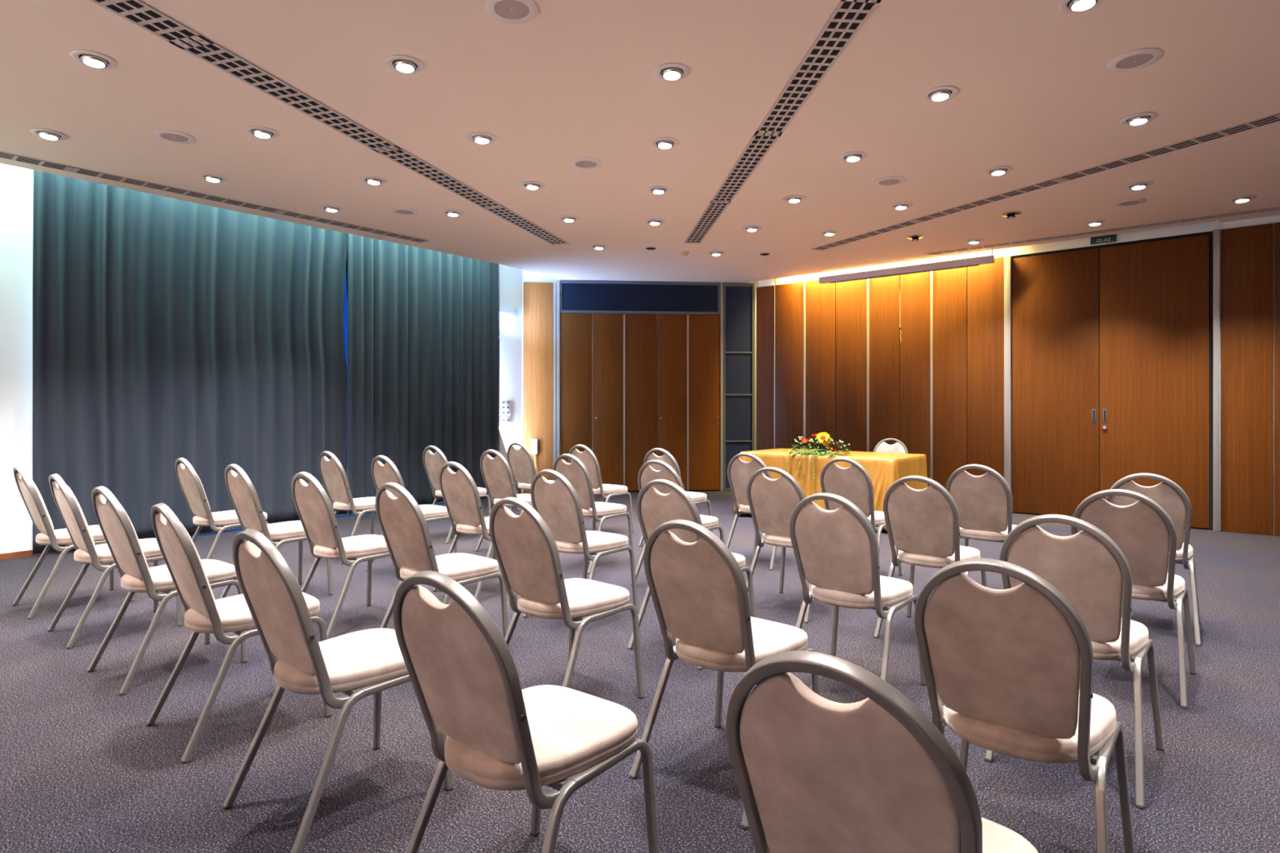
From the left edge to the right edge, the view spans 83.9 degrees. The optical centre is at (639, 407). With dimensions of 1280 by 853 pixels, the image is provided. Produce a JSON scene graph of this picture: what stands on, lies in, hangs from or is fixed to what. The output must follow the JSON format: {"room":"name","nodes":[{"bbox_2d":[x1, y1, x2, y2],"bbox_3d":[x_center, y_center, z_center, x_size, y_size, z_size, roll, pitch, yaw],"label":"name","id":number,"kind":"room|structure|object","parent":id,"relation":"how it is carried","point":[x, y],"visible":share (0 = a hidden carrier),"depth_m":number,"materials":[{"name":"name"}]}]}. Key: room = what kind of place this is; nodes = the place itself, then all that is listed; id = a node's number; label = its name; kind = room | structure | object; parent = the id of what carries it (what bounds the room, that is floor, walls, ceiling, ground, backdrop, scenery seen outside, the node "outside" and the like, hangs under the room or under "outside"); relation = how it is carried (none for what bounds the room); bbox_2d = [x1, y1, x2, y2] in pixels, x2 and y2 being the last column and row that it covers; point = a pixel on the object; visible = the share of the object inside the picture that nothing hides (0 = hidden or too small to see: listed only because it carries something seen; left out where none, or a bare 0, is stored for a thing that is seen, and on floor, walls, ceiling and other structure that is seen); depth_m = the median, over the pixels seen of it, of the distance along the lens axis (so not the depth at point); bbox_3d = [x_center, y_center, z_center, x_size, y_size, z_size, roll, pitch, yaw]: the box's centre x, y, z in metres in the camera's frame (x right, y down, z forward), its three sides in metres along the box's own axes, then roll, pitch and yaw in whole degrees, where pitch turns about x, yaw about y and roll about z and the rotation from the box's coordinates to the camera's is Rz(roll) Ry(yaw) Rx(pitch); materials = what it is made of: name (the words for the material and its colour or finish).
{"room":"conference room","nodes":[
{"label":"conference room","id":0,"kind":"room"},
{"bbox_2d":[0,163,522,553],"bbox_3d":[-4.721,-0.514,6.808,0.200,3.550,9.548,0,0,38],"label":"wall","id":1,"kind":"structure","parent":0,"point":[16,184],"depth_m":6.00,"materials":[{"name":"white paint"}]},
{"bbox_2d":[0,489,521,559],"bbox_3d":[-4.650,1.236,6.727,0.012,0.050,9.510,0,0,38],"label":"baseboard","id":2,"kind":"structure","parent":1,"relation":"attached to","point":[28,553],"depth_m":5.99,"materials":[{"name":"brown"}]},
{"bbox_2d":[499,400,511,423],"bbox_3d":[-1.965,0.063,10.216,0.017,0.345,0.295,0,0,37],"label":"switch panel","id":3,"kind":"object","parent":1,"relation":"attached to","point":[504,405],"visible":0.66,"depth_m":10.24,"materials":[{"name":"white plastic"}]},
{"bbox_2d":[499,400,511,416],"bbox_3d":[-1.967,0.005,10.218,0.012,0.230,0.295,0,0,38],"label":"switch plate","id":4,"kind":"object","parent":3,"relation":"attached to","point":[504,405],"depth_m":10.24,"materials":[{"name":"white plastic"}]},
{"bbox_2d":[499,306,517,317],"bbox_3d":[-1.948,-1.369,10.178,0.089,0.130,0.455,0,0,38],"label":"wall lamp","id":5,"kind":"object","parent":1,"relation":"attached to","point":[507,312],"visible":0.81,"depth_m":10.19,"materials":[{"name":"white plastic"}]},
{"bbox_2d":[522,269,755,493],"bbox_3d":[-0.006,-0.514,10.765,3.493,3.550,0.242,0,0,-5],"label":"wall","id":6,"kind":"structure","parent":0,"point":[537,288],"depth_m":10.52,"materials":[{"name":"beige wood"}]},
{"bbox_2d":[553,282,556,480],"bbox_3d":[-1.257,-0.294,10.541,0.042,3.110,0.050,0,0,-5],"label":"trim","id":7,"kind":"structure","parent":6,"relation":"attached to","point":[554,283],"depth_m":10.52,"materials":[{"name":"silver metal"}]},
{"bbox_2d":[0,0,1279,282],"bbox_3d":[0.393,-1.919,4.114,10.700,0.060,12.000,0,0,40],"label":"ceiling","id":8,"kind":"structure","parent":0,"point":[1038,97],"depth_m":4.66,"materials":[{"name":"beige paint"}]},
{"bbox_2d":[29,128,68,140],"bbox_3d":[-4.076,-1.872,4.917,0.208,0.033,0.208,0,0,40],"label":"recessed light","id":9,"kind":"object","parent":8,"relation":"in","point":[47,134],"visible":1,"depth_m":4.88,"materials":[{"name":"beige metal"}]},
{"bbox_2d":[69,49,117,68],"bbox_3d":[-2.958,-1.872,3.862,0.208,0.033,0.208,0,0,40],"label":"recessed light","id":10,"kind":"object","parent":8,"relation":"in","point":[92,59],"visible":1,"depth_m":3.83,"materials":[{"name":"silver metal"}]},
{"bbox_2d":[152,129,195,143],"bbox_3d":[-3.240,-1.883,4.964,0.254,0.010,0.254,0,0,40],"label":"ceiling speaker","id":11,"kind":"object","parent":8,"relation":"attached to","point":[174,136],"visible":1,"depth_m":4.95,"materials":[{"name":"beige"}]},
{"bbox_2d":[198,173,227,182],"bbox_3d":[-3.502,-1.872,5.846,0.208,0.033,0.208,0,0,40],"label":"recessed light","id":12,"kind":"object","parent":8,"relation":"in","point":[210,177],"visible":1,"depth_m":5.81,"materials":[{"name":"silver metal"}]},
{"bbox_2d":[0,151,428,243],"bbox_3d":[-4.498,-1.901,5.638,0.150,0.037,6.430,0,0,40],"label":"ceiling vent","id":13,"kind":"object","parent":8,"relation":"in","point":[3,155],"visible":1,"depth_m":6.28,"materials":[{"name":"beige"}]},
{"bbox_2d":[244,126,279,138],"bbox_3d":[-2.588,-1.872,4.883,0.208,0.033,0.208,0,0,40],"label":"recessed light","id":14,"kind":"object","parent":8,"relation":"in","point":[259,131],"visible":1,"depth_m":4.85,"materials":[{"name":"silver metal"}]},
{"bbox_2d":[89,0,569,244],"bbox_3d":[-2.081,-1.901,4.433,0.216,0.037,7.929,0,0,17],"label":"ceiling vent","id":15,"kind":"object","parent":8,"relation":"in","point":[137,12],"visible":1,"depth_m":4.32,"materials":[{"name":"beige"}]},
{"bbox_2d":[360,176,386,184],"bbox_3d":[-2.209,-1.872,5.912,0.208,0.033,0.208,0,0,40],"label":"recessed light","id":16,"kind":"object","parent":8,"relation":"in","point":[370,180],"visible":1,"depth_m":5.87,"materials":[{"name":"silver metal"}]},
{"bbox_2d":[390,207,417,215],"bbox_3d":[-2.266,-1.883,6.856,0.254,0.010,0.254,0,0,40],"label":"ceiling speaker","id":17,"kind":"object","parent":8,"relation":"attached to","point":[399,211],"visible":1,"depth_m":6.84,"materials":[{"name":"beige metal"}]},
{"bbox_2d":[385,55,424,73],"bbox_3d":[-1.292,-1.872,3.919,0.208,0.033,0.208,0,0,40],"label":"recessed light","id":18,"kind":"object","parent":8,"relation":"in","point":[402,64],"visible":1,"depth_m":3.89,"materials":[{"name":"silver metal"}]},
{"bbox_2d":[466,132,497,143],"bbox_3d":[-1.106,-1.872,4.987,0.208,0.033,0.208,0,0,40],"label":"recessed light","id":19,"kind":"object","parent":8,"relation":"in","point":[476,137],"visible":1,"depth_m":4.95,"materials":[{"name":"silver metal"}]},
{"bbox_2d":[484,0,538,23],"bbox_3d":[-0.605,-1.883,3.368,0.254,0.010,0.254,0,0,40],"label":"ceiling speaker","id":20,"kind":"object","parent":8,"relation":"attached to","point":[517,11],"visible":1,"depth_m":3.38,"materials":[{"name":"beige"}]},
{"bbox_2d":[520,181,544,190],"bbox_3d":[-0.912,-1.872,6.048,0.208,0.033,0.208,0,0,40],"label":"recessed light","id":21,"kind":"object","parent":8,"relation":"in","point":[532,185],"visible":1,"depth_m":6.01,"materials":[{"name":"silver metal"}]},
{"bbox_2d":[569,157,602,169],"bbox_3d":[-0.416,-1.883,5.509,0.254,0.010,0.254,0,0,40],"label":"ceiling speaker","id":22,"kind":"object","parent":8,"relation":"attached to","point":[586,163],"visible":1,"depth_m":5.50,"materials":[{"name":"beige metal"}]},
{"bbox_2d":[646,186,670,194],"bbox_3d":[0.161,-1.872,6.172,0.208,0.033,0.208,0,0,40],"label":"recessed light","id":23,"kind":"object","parent":8,"relation":"in","point":[654,189],"visible":1,"depth_m":6.13,"materials":[{"name":"silver metal"}]},
{"bbox_2d":[650,137,679,148],"bbox_3d":[0.178,-1.872,5.084,0.208,0.033,0.208,0,0,40],"label":"recessed light","id":24,"kind":"object","parent":8,"relation":"in","point":[660,143],"visible":1,"depth_m":5.05,"materials":[{"name":"silver metal"}]},
{"bbox_2d":[653,63,690,80],"bbox_3d":[0.180,-1.872,4.009,0.208,0.033,0.208,0,0,40],"label":"recessed light","id":25,"kind":"object","parent":8,"relation":"in","point":[667,72],"visible":1,"depth_m":3.98,"materials":[{"name":"silver metal"}]},
{"bbox_2d":[684,0,881,243],"bbox_3d":[0.955,-1.901,4.083,0.188,0.037,8.185,0,0,-5],"label":"ceiling vent","id":26,"kind":"object","parent":8,"relation":"in","point":[849,16],"visible":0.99,"depth_m":4.32,"materials":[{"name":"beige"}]},
{"bbox_2d":[782,195,805,203],"bbox_3d":[1.393,-1.872,6.437,0.208,0.033,0.208,0,0,40],"label":"recessed light","id":27,"kind":"object","parent":8,"relation":"in","point":[793,198],"visible":1,"depth_m":6.40,"materials":[{"name":"silver metal"}]},
{"bbox_2d":[839,151,867,161],"bbox_3d":[1.602,-1.872,5.356,0.208,0.033,0.208,0,0,40],"label":"recessed light","id":28,"kind":"object","parent":8,"relation":"in","point":[851,156],"visible":1,"depth_m":5.32,"materials":[{"name":"silver metal"}]},
{"bbox_2d":[873,176,906,186],"bbox_3d":[2.082,-1.883,5.946,0.254,0.010,0.254,0,0,40],"label":"ceiling speaker","id":29,"kind":"object","parent":8,"relation":"attached to","point":[891,180],"visible":1,"depth_m":5.93,"materials":[{"name":"beige"}]},
{"bbox_2d":[818,248,995,342],"bbox_3d":[3.360,-1.363,9.205,2.242,1.048,0.080,0,0,40],"label":"projection screen","id":30,"kind":"object","parent":8,"relation":"attached to","point":[973,261],"visible":1,"depth_m":9.12,"materials":[{"name":"grey metal"}]},
{"bbox_2d":[921,85,959,102],"bbox_3d":[1.806,-1.872,4.286,0.208,0.033,0.208,0,0,40],"label":"recessed light","id":31,"kind":"object","parent":8,"relation":"in","point":[940,93],"visible":1,"depth_m":4.25,"materials":[{"name":"silver metal"}]},
{"bbox_2d":[983,165,1013,175],"bbox_3d":[2.853,-1.872,5.673,0.208,0.033,0.208,0,0,40],"label":"recessed light","id":32,"kind":"object","parent":8,"relation":"in","point":[997,171],"visible":1,"depth_m":5.64,"materials":[{"name":"silver metal"}]},
{"bbox_2d":[811,113,1279,250],"bbox_3d":[3.483,-1.901,5.904,0.151,0.037,5.916,0,0,-28],"label":"ceiling vent","id":33,"kind":"object","parent":8,"relation":"in","point":[1276,117],"visible":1,"depth_m":5.75,"materials":[{"name":"black"}]},
{"bbox_2d":[1057,0,1106,13],"bbox_3d":[2.056,-1.872,3.304,0.208,0.033,0.208,0,0,40],"label":"recessed light","id":34,"kind":"object","parent":8,"relation":"in","point":[1064,6],"visible":1,"depth_m":3.31,"materials":[{"name":"silver metal"}]},
{"bbox_2d":[927,206,1279,255],"bbox_3d":[5.700,-1.901,7.031,5.541,0.037,0.110,0,0,39],"label":"ceiling vent","id":35,"kind":"object","parent":8,"relation":"in","point":[1273,208],"visible":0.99,"depth_m":7.56,"materials":[{"name":"black"}]},
{"bbox_2d":[1113,198,1146,206],"bbox_3d":[4.505,-1.883,6.557,0.254,0.010,0.254,0,0,40],"label":"ceiling speaker","id":36,"kind":"object","parent":8,"relation":"attached to","point":[1128,202],"visible":1,"depth_m":6.54,"materials":[{"name":"beige"}]},
{"bbox_2d":[1106,48,1164,71],"bbox_3d":[2.686,-1.883,3.869,0.254,0.010,0.254,0,0,40],"label":"ceiling speaker","id":37,"kind":"object","parent":8,"relation":"attached to","point":[1140,58],"visible":1,"depth_m":3.86,"materials":[{"name":"beige"}]},
{"bbox_2d":[1119,111,1158,125],"bbox_3d":[3.258,-1.872,4.656,0.208,0.033,0.208,0,0,40],"label":"recessed light","id":38,"kind":"object","parent":8,"relation":"in","point":[1142,117],"visible":1,"depth_m":4.62,"materials":[{"name":"silver metal"}]},
{"bbox_2d":[1124,181,1153,190],"bbox_3d":[4.231,-1.872,6.048,0.208,0.033,0.208,0,0,40],"label":"recessed light","id":39,"kind":"object","parent":8,"relation":"in","point":[1138,185],"visible":1,"depth_m":6.01,"materials":[{"name":"silver metal"}]},
{"bbox_2d":[1227,195,1257,203],"bbox_3d":[5.439,-1.872,6.436,0.208,0.033,0.208,0,0,40],"label":"recessed light","id":40,"kind":"object","parent":8,"relation":"in","point":[1247,197],"visible":1,"depth_m":6.40,"materials":[{"name":"silver metal"}]},
{"bbox_2d":[0,490,1279,852],"bbox_3d":[0.166,1.310,4.698,12.200,0.100,13.000,0,0,40],"label":"floor","id":41,"kind":"structure","parent":0,"point":[82,770],"depth_m":2.82,"materials":[{"name":"carpet"}]},
{"bbox_2d":[12,466,133,619],"bbox_3d":[-3.651,0.812,4.578,0.469,0.908,0.559,0,0,40],"label":"banquet chair","id":42,"kind":"object","parent":41,"relation":"on","point":[32,498],"visible":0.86,"depth_m":4.40,"materials":[{"name":"beige fabric"}]},
{"bbox_2d":[47,473,182,648],"bbox_3d":[-2.998,0.812,4.058,0.469,0.908,0.559,0,0,41],"label":"banquet chair","id":43,"kind":"object","parent":41,"relation":"on","point":[86,553],"visible":0.84,"depth_m":3.89,"materials":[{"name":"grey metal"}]},
{"bbox_2d":[86,485,248,695],"bbox_3d":[-2.297,0.812,3.455,0.469,0.908,0.559,0,0,38],"label":"banquet chair","id":44,"kind":"object","parent":41,"relation":"on","point":[120,535],"visible":0.85,"depth_m":3.30,"materials":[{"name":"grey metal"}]},
{"bbox_2d":[174,457,269,559],"bbox_3d":[-3.109,0.812,5.293,0.469,0.908,0.559,0,0,40],"label":"banquet chair","id":45,"kind":"object","parent":41,"relation":"on","point":[192,488],"visible":0.83,"depth_m":5.13,"materials":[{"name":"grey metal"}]},
{"bbox_2d":[146,502,331,764],"bbox_3d":[-1.618,0.812,2.861,0.469,0.908,0.559,0,0,42],"label":"banquet chair","id":46,"kind":"object","parent":41,"relation":"on","point":[204,614],"visible":0.84,"depth_m":2.69,"materials":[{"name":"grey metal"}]},
{"bbox_2d":[219,463,333,599],"bbox_3d":[-2.421,0.812,4.733,0.469,0.908,0.559,0,0,40],"label":"banquet chair","id":47,"kind":"object","parent":41,"relation":"on","point":[242,494],"visible":0.74,"depth_m":4.60,"materials":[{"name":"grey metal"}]},
{"bbox_2d":[222,528,453,852],"bbox_3d":[-0.973,0.812,2.289,0.469,0.908,0.559,0,0,40],"label":"banquet chair","id":48,"kind":"object","parent":41,"relation":"on","point":[299,664],"visible":0.91,"depth_m":2.15,"materials":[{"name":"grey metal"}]},
{"bbox_2d":[291,471,390,639],"bbox_3d":[-1.716,0.812,4.181,0.469,0.908,0.559,0,0,39],"label":"banquet chair","id":49,"kind":"object","parent":41,"relation":"on","point":[313,506],"visible":0.87,"depth_m":4.03,"materials":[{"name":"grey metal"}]},
{"bbox_2d":[318,451,376,564],"bbox_3d":[-2.411,0.812,6.060,0.469,0.908,0.559,0,0,40],"label":"banquet chair","id":50,"kind":"object","parent":41,"relation":"on","point":[332,473],"visible":0.88,"depth_m":5.90,"materials":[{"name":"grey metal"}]},
{"bbox_2d":[365,455,458,579],"bbox_3d":[-1.780,0.812,5.558,0.469,0.908,0.559,0,0,40],"label":"banquet chair","id":51,"kind":"object","parent":41,"relation":"on","point":[381,474],"visible":0.44,"depth_m":5.43,"materials":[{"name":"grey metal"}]},
{"bbox_2d":[375,482,510,650],"bbox_3d":[-1.026,0.812,3.617,0.469,0.908,0.559,0,0,39],"label":"banquet chair","id":52,"kind":"object","parent":41,"relation":"on","point":[403,525],"visible":0.83,"depth_m":3.50,"materials":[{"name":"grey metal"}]},
{"bbox_2d":[422,445,490,543],"bbox_3d":[-1.800,0.812,6.923,0.469,0.908,0.559,0,0,40],"label":"banquet chair","id":53,"kind":"object","parent":41,"relation":"on","point":[433,463],"visible":0.55,"depth_m":6.80,"materials":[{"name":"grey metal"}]},
{"bbox_2d":[432,461,496,599],"bbox_3d":[-1.083,0.812,4.934,0.469,0.908,0.559,0,0,40],"label":"banquet chair","id":54,"kind":"object","parent":41,"relation":"on","point":[460,492],"visible":0.69,"depth_m":4.77,"materials":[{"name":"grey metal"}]},
{"bbox_2d":[475,449,533,551],"bbox_3d":[-1.105,0.812,6.290,0.469,0.908,0.559,0,0,40],"label":"banquet chair","id":55,"kind":"object","parent":41,"relation":"on","point":[497,475],"visible":0.65,"depth_m":6.14,"materials":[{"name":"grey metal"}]},
{"bbox_2d":[392,570,659,852],"bbox_3d":[-0.294,0.812,1.761,0.469,0.908,0.559,0,0,37],"label":"banquet chair","id":56,"kind":"object","parent":41,"relation":"on","point":[462,670],"visible":1,"depth_m":1.62,"materials":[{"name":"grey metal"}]},
{"bbox_2d":[506,442,554,511],"bbox_3d":[-1.108,0.812,7.563,0.469,0.908,0.559,0,0,40],"label":"banquet chair","id":57,"kind":"object","parent":41,"relation":"on","point":[521,462],"visible":0.59,"depth_m":7.41,"materials":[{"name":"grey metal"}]},
{"bbox_2d":[488,497,644,698],"bbox_3d":[-0.339,0.812,3.042,0.469,0.908,0.559,0,0,41],"label":"banquet chair","id":58,"kind":"object","parent":41,"relation":"on","point":[525,547],"visible":1,"depth_m":2.90,"materials":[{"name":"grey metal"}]},
{"bbox_2d":[522,469,638,617],"bbox_3d":[-0.364,0.812,4.325,0.469,0.908,0.559,0,0,39],"label":"banquet chair","id":59,"kind":"object","parent":41,"relation":"on","point":[557,503],"visible":0.89,"depth_m":4.17,"materials":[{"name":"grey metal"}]},
{"bbox_2d":[552,453,633,573],"bbox_3d":[-0.401,0.812,5.726,0.469,0.908,0.559,0,0,40],"label":"banquet chair","id":60,"kind":"object","parent":41,"relation":"on","point":[575,472],"visible":0.69,"depth_m":5.55,"materials":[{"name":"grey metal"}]},
{"bbox_2d":[568,444,634,533],"bbox_3d":[-0.417,0.812,7.130,0.469,0.908,0.559,0,0,40],"label":"banquet chair","id":61,"kind":"object","parent":41,"relation":"on","point":[587,457],"visible":0.67,"depth_m":6.95,"materials":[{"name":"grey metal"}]},
{"bbox_2d":[556,280,723,492],"bbox_3d":[0.012,-0.312,10.635,2.489,3.145,0.080,0,0,-5],"label":"partition","id":62,"kind":"object","parent":41,"relation":"on","point":[641,373],"visible":0.81,"depth_m":10.64,"materials":[{"name":"brown wood"}]},
{"bbox_2d":[638,448,712,546],"bbox_3d":[0.326,0.812,6.511,0.469,0.908,0.559,0,0,40],"label":"banquet chair","id":63,"kind":"object","parent":41,"relation":"on","point":[697,497],"visible":0.41,"depth_m":6.37,"materials":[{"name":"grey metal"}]},
{"bbox_2d":[631,459,724,585],"bbox_3d":[0.276,0.812,5.088,0.469,0.908,0.559,0,0,40],"label":"banquet chair","id":64,"kind":"object","parent":41,"relation":"on","point":[646,473],"visible":0.33,"depth_m":4.95,"materials":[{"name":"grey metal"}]},
{"bbox_2d":[626,479,755,670],"bbox_3d":[0.275,0.812,3.760,0.469,0.908,0.559,0,0,40],"label":"banquet chair","id":65,"kind":"object","parent":41,"relation":"on","point":[655,508],"visible":0.5,"depth_m":3.61,"materials":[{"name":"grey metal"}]},
{"bbox_2d":[629,519,820,829],"bbox_3d":[0.305,0.812,2.468,0.469,0.908,0.559,0,0,40],"label":"banquet chair","id":66,"kind":"object","parent":41,"relation":"on","point":[699,591],"visible":0.88,"depth_m":2.33,"materials":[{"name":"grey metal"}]},
{"bbox_2d":[723,282,754,491],"bbox_3d":[1.494,-0.312,10.777,0.474,3.145,0.050,0,0,-5],"label":"tall cabinet","id":67,"kind":"object","parent":41,"relation":"on","point":[738,297],"visible":0.89,"depth_m":10.77,"materials":[{"name":"grey"}]},
{"bbox_2d":[725,453,776,570],"bbox_3d":[1.003,0.812,5.852,0.469,0.908,0.559,0,0,40],"label":"banquet chair","id":68,"kind":"object","parent":41,"relation":"on","point":[740,472],"visible":0.51,"depth_m":5.74,"materials":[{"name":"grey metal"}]},
{"bbox_2d":[746,466,812,623],"bbox_3d":[0.959,0.812,4.501,0.469,0.908,0.559,0,0,40],"label":"banquet chair","id":69,"kind":"object","parent":41,"relation":"on","point":[772,503],"visible":0.65,"depth_m":4.36,"materials":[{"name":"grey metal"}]},
{"bbox_2d":[789,493,926,685],"bbox_3d":[0.951,0.812,3.187,0.469,0.908,0.559,0,0,41],"label":"banquet chair","id":70,"kind":"object","parent":41,"relation":"on","point":[836,552],"visible":0.96,"depth_m":3.04,"materials":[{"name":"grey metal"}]},
{"bbox_2d":[820,457,902,575],"bbox_3d":[1.619,0.812,5.300,0.469,0.908,0.559,0,0,40],"label":"banquet chair","id":71,"kind":"object","parent":41,"relation":"on","point":[853,483],"visible":0.55,"depth_m":5.12,"materials":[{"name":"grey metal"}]},
{"bbox_2d":[725,650,1038,852],"bbox_3d":[0.434,0.812,1.231,0.469,0.908,0.559,0,0,40],"label":"banquet chair","id":72,"kind":"object","parent":41,"relation":"on","point":[814,773],"visible":1,"depth_m":1.05,"materials":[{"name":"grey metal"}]},
{"bbox_2d":[873,438,908,453],"bbox_3d":[2.830,0.812,8.104,0.469,0.908,0.559,0,0,24],"label":"banquet chair","id":73,"kind":"object","parent":41,"relation":"on","point":[882,446],"visible":0.27,"depth_m":8.29,"materials":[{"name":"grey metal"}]},
{"bbox_2d":[873,475,986,638],"bbox_3d":[1.621,0.812,3.948,0.469,0.908,0.559,0,0,40],"label":"banquet chair","id":74,"kind":"object","parent":41,"relation":"on","point":[923,525],"visible":0.89,"depth_m":3.80,"materials":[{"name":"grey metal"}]},
{"bbox_2d":[946,464,1017,546],"bbox_3d":[2.290,0.812,4.704,0.469,0.908,0.559,0,0,40],"label":"banquet chair","id":75,"kind":"object","parent":41,"relation":"on","point":[984,503],"visible":0.67,"depth_m":4.54,"materials":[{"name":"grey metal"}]},
{"bbox_2d":[914,558,1134,852],"bbox_3d":[0.997,0.812,1.880,0.469,0.908,0.559,0,0,40],"label":"banquet chair","id":76,"kind":"object","parent":41,"relation":"on","point":[1007,668],"visible":0.94,"depth_m":1.72,"materials":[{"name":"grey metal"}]},
{"bbox_2d":[984,514,1164,808],"bbox_3d":[1.574,0.812,2.576,0.469,0.908,0.559,0,0,42],"label":"banquet chair","id":77,"kind":"object","parent":41,"relation":"on","point":[1086,566],"visible":0.71,"depth_m":2.39,"materials":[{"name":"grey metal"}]},
{"bbox_2d":[1071,488,1195,708],"bbox_3d":[2.277,0.812,3.323,0.469,0.908,0.559,0,0,41],"label":"banquet chair","id":78,"kind":"object","parent":41,"relation":"on","point":[1143,531],"visible":0.56,"depth_m":3.13,"materials":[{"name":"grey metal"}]},
{"bbox_2d":[1105,472,1200,646],"bbox_3d":[2.929,0.812,4.102,0.469,0.908,0.559,0,0,38],"label":"banquet chair","id":79,"kind":"object","parent":41,"relation":"on","point":[1167,494],"visible":0.48,"depth_m":3.88,"materials":[{"name":"grey metal"}]},
{"bbox_3d":[2.149,0.893,8.101,1.810,0.735,0.940,0,0,40],"label":"table","id":80,"kind":"object","parent":41,"relation":"on","visible":0},
{"bbox_2d":[733,448,928,530],"bbox_3d":[2.147,0.869,8.055,2.003,0.705,1.114,0,0,40],"label":"tablecloth","id":81,"kind":"object","parent":80,"relation":"on","point":[884,468],"visible":0.46,"depth_m":7.65,"materials":[{"name":"fabric"}]},
{"bbox_2d":[784,431,851,478],"bbox_3d":[1.954,0.546,7.840,0.747,0.558,0.475,0,0,40],"label":"flower arrangement","id":82,"kind":"object","parent":81,"relation":"on","point":[824,437],"visible":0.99,"depth_m":7.81,"materials":[{"name":"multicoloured plant"}]},
{"bbox_2d":[755,215,1279,536],"bbox_3d":[5.045,-0.514,8.117,8.740,3.550,0.184,0,0,40],"label":"wall","id":83,"kind":"structure","parent":0,"point":[968,302],"depth_m":9.01,"materials":[{"name":"brown wood"}]},
{"bbox_2d":[754,283,755,450],"bbox_3d":[1.743,-0.312,10.795,0.026,3.145,0.055,0,0,-5],"label":"trim","id":84,"kind":"structure","parent":83,"relation":"attached to","point":[754,283],"depth_m":10.77,"materials":[{"name":"silver metal"}]},
{"bbox_2d":[803,281,805,448],"bbox_3d":[2.375,-0.277,10.260,0.026,3.075,0.044,0,0,40],"label":"trim","id":85,"kind":"structure","parent":83,"relation":"attached to","point":[804,282],"depth_m":10.24,"materials":[{"name":"silver metal"}]},
{"bbox_2d":[866,279,869,452],"bbox_3d":[3.094,-0.277,9.654,0.026,3.075,0.044,0,0,40],"label":"trim","id":86,"kind":"structure","parent":83,"relation":"attached to","point":[868,280],"depth_m":9.64,"materials":[{"name":"silver metal"}]},
{"bbox_2d":[930,271,933,479],"bbox_3d":[3.733,-0.277,9.116,0.026,3.075,0.044,0,0,40],"label":"trim","id":87,"kind":"structure","parent":83,"relation":"attached to","point":[931,272],"depth_m":9.10,"materials":[{"name":"silver metal"}]},
{"bbox_2d":[755,220,1219,288],"bbox_3d":[3.834,-2.052,9.053,5.480,0.475,0.012,0,0,40],"label":"trim","id":88,"kind":"structure","parent":83,"relation":"attached to","point":[1206,226],"depth_m":8.37,"materials":[{"name":"white paint"}]},
{"bbox_2d":[1004,255,1011,490],"bbox_3d":[4.408,-0.277,8.537,0.073,3.075,0.059,0,0,40],"label":"trim","id":89,"kind":"structure","parent":83,"relation":"attached to","point":[1007,260],"depth_m":8.51,"materials":[{"name":"silver metal"}]},
{"bbox_2d":[1012,248,1098,517],"bbox_3d":[4.785,-0.267,8.238,0.882,3.025,0.024,0,0,40],"label":"door","id":90,"kind":"structure","parent":83,"relation":"in","point":[1055,296],"depth_m":8.23,"materials":[{"name":"brown wood"}]},
{"bbox_2d":[1090,234,1115,244],"bbox_3d":[5.148,-1.867,7.920,0.240,0.080,0.026,0,0,40],"label":"exit sign","id":91,"kind":"object","parent":83,"relation":"attached to","point":[1107,238],"visible":0.96,"depth_m":7.91,"materials":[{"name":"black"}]},
{"bbox_2d":[1012,231,1213,529],"bbox_3d":[5.173,-0.277,7.930,1.880,3.075,0.003,0,0,40],"label":"door frame","id":92,"kind":"structure","parent":83,"relation":"attached to","point":[1211,233],"depth_m":7.34,"materials":[{"name":"black"}]},
{"bbox_2d":[1099,234,1208,528],"bbox_3d":[5.488,-0.267,7.636,0.952,3.025,0.041,0,0,40],"label":"door","id":93,"kind":"structure","parent":83,"relation":"in","point":[1154,295],"depth_m":7.62,"materials":[{"name":"brown wood"}]},
{"bbox_2d":[1213,229,1220,531],"bbox_3d":[5.890,-0.277,7.280,0.054,3.075,0.074,0,0,40],"label":"trim","id":94,"kind":"structure","parent":83,"relation":"attached to","point":[1216,233],"depth_m":7.25,"materials":[{"name":"silver metal"}]},
{"bbox_3d":[0.166,-2.340,4.698,12.200,0.100,13.000,0,0,40],"label":"ceiling","id":95,"kind":"structure","parent":0,"visible":0},
{"bbox_3d":[-3.537,-2.184,7.980,0.265,0.030,5.250,0,0,40],"label":"rail","id":96,"kind":"object","parent":95,"relation":"attached to","visible":0},
{"bbox_2d":[32,169,347,554],"bbox_3d":[-4.227,-0.461,7.083,0.090,3.398,2.825,0,0,37],"label":"curtain","id":97,"kind":"object","parent":96,"relation":"hanging from","point":[166,330],"visible":0.77,"depth_m":6.82,"materials":[{"name":"fabric"}]},
{"bbox_2d":[343,248,347,468],"bbox_3d":[-3.571,-0.715,8.067,0.024,2.850,4.304,0,0,38],"label":"curtain","id":98,"kind":"object","parent":96,"relation":"hanging from","point":[345,300],"visible":0.12,"depth_m":8.29,"materials":[{"name":"blue fabric"}]},
{"bbox_2d":[347,233,499,514],"bbox_3d":[-2.665,-0.461,9.083,0.077,3.398,2.294,0,0,38],"label":"curtain","id":99,"kind":"object","parent":96,"relation":"hanging from","point":[424,324],"visible":0.78,"depth_m":8.93,"materials":[{"name":"fabric"}]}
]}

